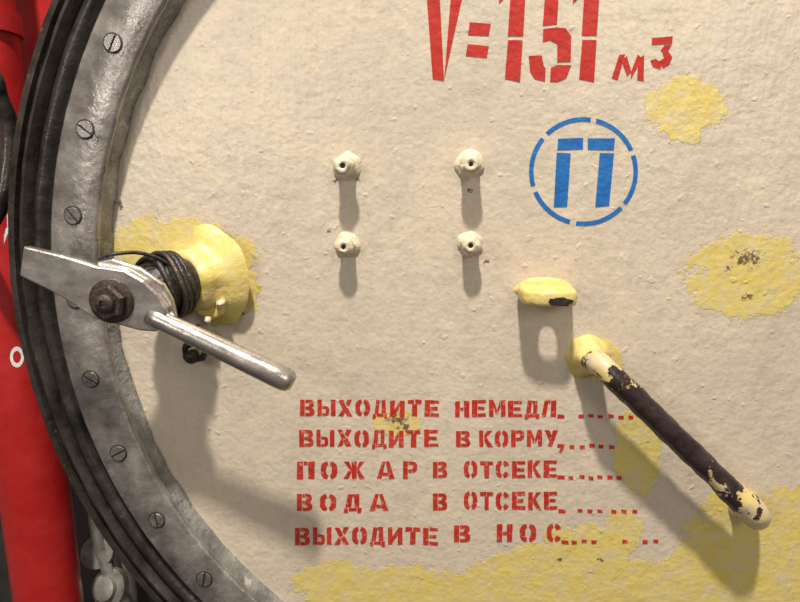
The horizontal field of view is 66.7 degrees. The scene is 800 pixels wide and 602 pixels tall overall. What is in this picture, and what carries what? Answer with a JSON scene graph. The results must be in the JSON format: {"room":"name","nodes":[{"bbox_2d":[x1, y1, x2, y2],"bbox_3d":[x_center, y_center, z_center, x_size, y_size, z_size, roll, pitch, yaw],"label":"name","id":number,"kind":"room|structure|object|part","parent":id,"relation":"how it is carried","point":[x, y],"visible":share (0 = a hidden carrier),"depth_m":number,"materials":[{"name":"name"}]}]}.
{"room":"ship interior","nodes":[
{"label":"ship interior","id":0,"kind":"room"},
{"bbox_2d":[0,484,154,601],"bbox_3d":[0.129,0.061,1.230,3.400,2.600,0.060,1,11,4],"label":"wall","id":1,"kind":"structure","parent":0,"point":[88,575],"depth_m":1.36,"materials":[{"name":"paint"}]},
{"bbox_2d":[15,0,51,79],"bbox_3d":[-0.606,-0.473,1.071,0.303,0.268,0.140,1,11,4],"label":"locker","id":2,"kind":"object","parent":1,"relation":"attached to","point":[33,13],"visible":0.02,"depth_m":1.00,"materials":[{"name":"metal"}]},
{"bbox_2d":[8,0,799,601],"bbox_3d":[0.216,-0.039,0.931,1.406,1.406,0.495,1,11,4],"label":"hatch door","id":3,"kind":"object","parent":1,"relation":"attached to","point":[243,114],"depth_m":0.76,"materials":[{"name":"beige paint"}]},
{"bbox_3d":[0.204,-0.005,0.761,1.406,1.406,0.082,1,11,4],"label":"outer rim","id":4,"kind":"part","parent":3,"relation":"part of","materials":[{"name":"grey metal"}]},
{"bbox_2d":[34,0,202,601],"bbox_3d":[0.203,0.000,0.734,1.332,1.333,0.018,1,11,4],"label":"rubber gasket","id":5,"kind":"object","parent":3,"relation":"attached to","point":[89,12],"visible":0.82,"depth_m":0.77,"materials":[{"name":"black rubber"}]},
{"bbox_2d":[51,0,262,601],"bbox_3d":[0.203,0.001,0.733,1.281,1.281,0.020,1,11,4],"label":"ring","id":6,"kind":"object","parent":3,"relation":"attached to","point":[98,93],"visible":0.92,"depth_m":0.77,"materials":[{"name":"grey metal"}]},
{"bbox_2d":[64,32,212,586],"bbox_3d":[0.202,0.003,0.724,1.244,1.243,0.002,1,11,4],"label":"screws","id":7,"kind":"object","parent":6,"relation":"attached to","point":[110,32],"visible":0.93,"depth_m":0.75,"materials":[{"name":"grey metal"}]},
{"bbox_2d":[64,34,211,585],"bbox_3d":[0.202,0.004,0.722,1.241,1.240,0.002,1,11,4],"label":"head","id":8,"kind":"object","parent":7,"relation":"in","point":[117,43],"visible":0.94,"depth_m":0.74},
{"bbox_2d":[97,0,283,601],"bbox_3d":[0.203,-0.001,0.741,1.169,1.169,0.034,1,11,4],"label":"rim","id":9,"kind":"object","parent":6,"relation":"attached to","point":[141,74],"visible":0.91,"depth_m":0.79,"materials":[{"name":"grey paint"}]},
{"bbox_2d":[20,224,296,390],"bbox_3d":[-0.263,-0.002,0.734,0.303,0.181,0.176,1,11,4],"label":"lever","id":10,"kind":"object","parent":3,"relation":"attached to","point":[209,278],"depth_m":0.67,"materials":[{"name":"silver metal"}]},
{"bbox_2d":[333,151,360,180],"bbox_3d":[-0.065,-0.161,0.721,0.035,0.036,0.038,1,11,4],"label":"stud","id":11,"kind":"object","parent":3,"relation":"attached to","point":[347,166],"visible":1,"depth_m":0.71,"materials":[{"name":"beige paint"}]},
{"bbox_2d":[334,231,360,256],"bbox_3d":[-0.067,-0.068,0.743,0.034,0.034,0.031,1,11,4],"label":"stud","id":12,"kind":"object","parent":3,"relation":"attached to","point":[347,244],"visible":1,"depth_m":0.73,"materials":[{"name":"beige paint"}]},
{"bbox_2d":[454,149,483,180],"bbox_3d":[0.082,-0.160,0.712,0.037,0.037,0.036,1,11,4],"label":"stud","id":13,"kind":"object","parent":3,"relation":"attached to","point":[469,164],"visible":1,"depth_m":0.70,"materials":[{"name":"beige paint"}]},
{"bbox_2d":[457,231,482,257],"bbox_3d":[0.085,-0.067,0.733,0.032,0.034,0.032,1,11,4],"label":"stud","id":14,"kind":"object","parent":3,"relation":"attached to","point":[469,243],"visible":1,"depth_m":0.72,"materials":[{"name":"beige paint"}]},
{"bbox_2d":[295,399,657,546],"bbox_3d":[0.099,0.234,0.806,0.489,0.221,0.001,1,11,4],"label":"stencilled inscription","id":15,"kind":"object","parent":3,"relation":"attached to","point":[311,465],"visible":1,"depth_m":0.81,"materials":[{"name":"red paint"}]},
{"bbox_2d":[513,277,576,306],"bbox_3d":[0.175,-0.007,0.726,0.075,0.036,0.054,1,11,4],"label":"pad eye lug","id":16,"kind":"object","parent":3,"relation":"attached to","point":[539,291],"visible":1,"depth_m":0.71,"materials":[{"name":"yellow paint"}]},
{"bbox_2d":[548,297,573,305],"bbox_3d":[0.185,0.001,0.702,0.030,0.011,0.005,1,11,4],"label":"chip","id":17,"kind":"object","parent":16,"relation":"on","point":[552,301],"depth_m":0.70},
{"bbox_2d":[427,0,672,81],"bbox_3d":[0.169,-0.313,0.692,0.282,0.123,0.001,1,11,4],"label":"stencilled inscription","id":18,"kind":"object","parent":3,"relation":"attached to","point":[561,37],"visible":1,"depth_m":0.70,"materials":[{"name":"red paint"}]},
{"bbox_2d":[529,117,637,225],"bbox_3d":[0.217,-0.152,0.721,0.127,0.126,0.001,1,11,4],"label":"sign","id":19,"kind":"object","parent":3,"relation":"attached to","point":[605,169],"visible":1,"depth_m":0.72,"materials":[{"name":"paint"}]},
{"bbox_3d":[0.335,0.168,0.745,0.261,0.243,0.067,1,11,4],"label":"grab handle","id":20,"kind":"part","parent":3,"relation":"part of","materials":[{"name":"brown metal"}]},
{"bbox_3d":[0.043,1.616,0.206,3.400,0.050,2.680,1,11,4],"label":"floor","id":21,"kind":"structure","parent":0,"visible":0},
{"bbox_2d":[0,0,83,601],"bbox_3d":[-0.607,0.115,0.957,0.120,2.600,0.223,-5,12,-23],"label":"pipe","id":22,"kind":"object","parent":21,"relation":"on","point":[37,516],"visible":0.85,"depth_m":0.99,"materials":[{"name":"metal"}]},
{"bbox_2d":[80,514,138,601],"bbox_3d":[-0.564,0.841,1.257,0.103,1.060,0.146,-9,14,-37],"label":"valve fitting","id":23,"kind":"object","parent":21,"relation":"on","point":[116,583],"visible":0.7,"depth_m":1.18,"materials":[{"name":"grey paint"}]}
]}

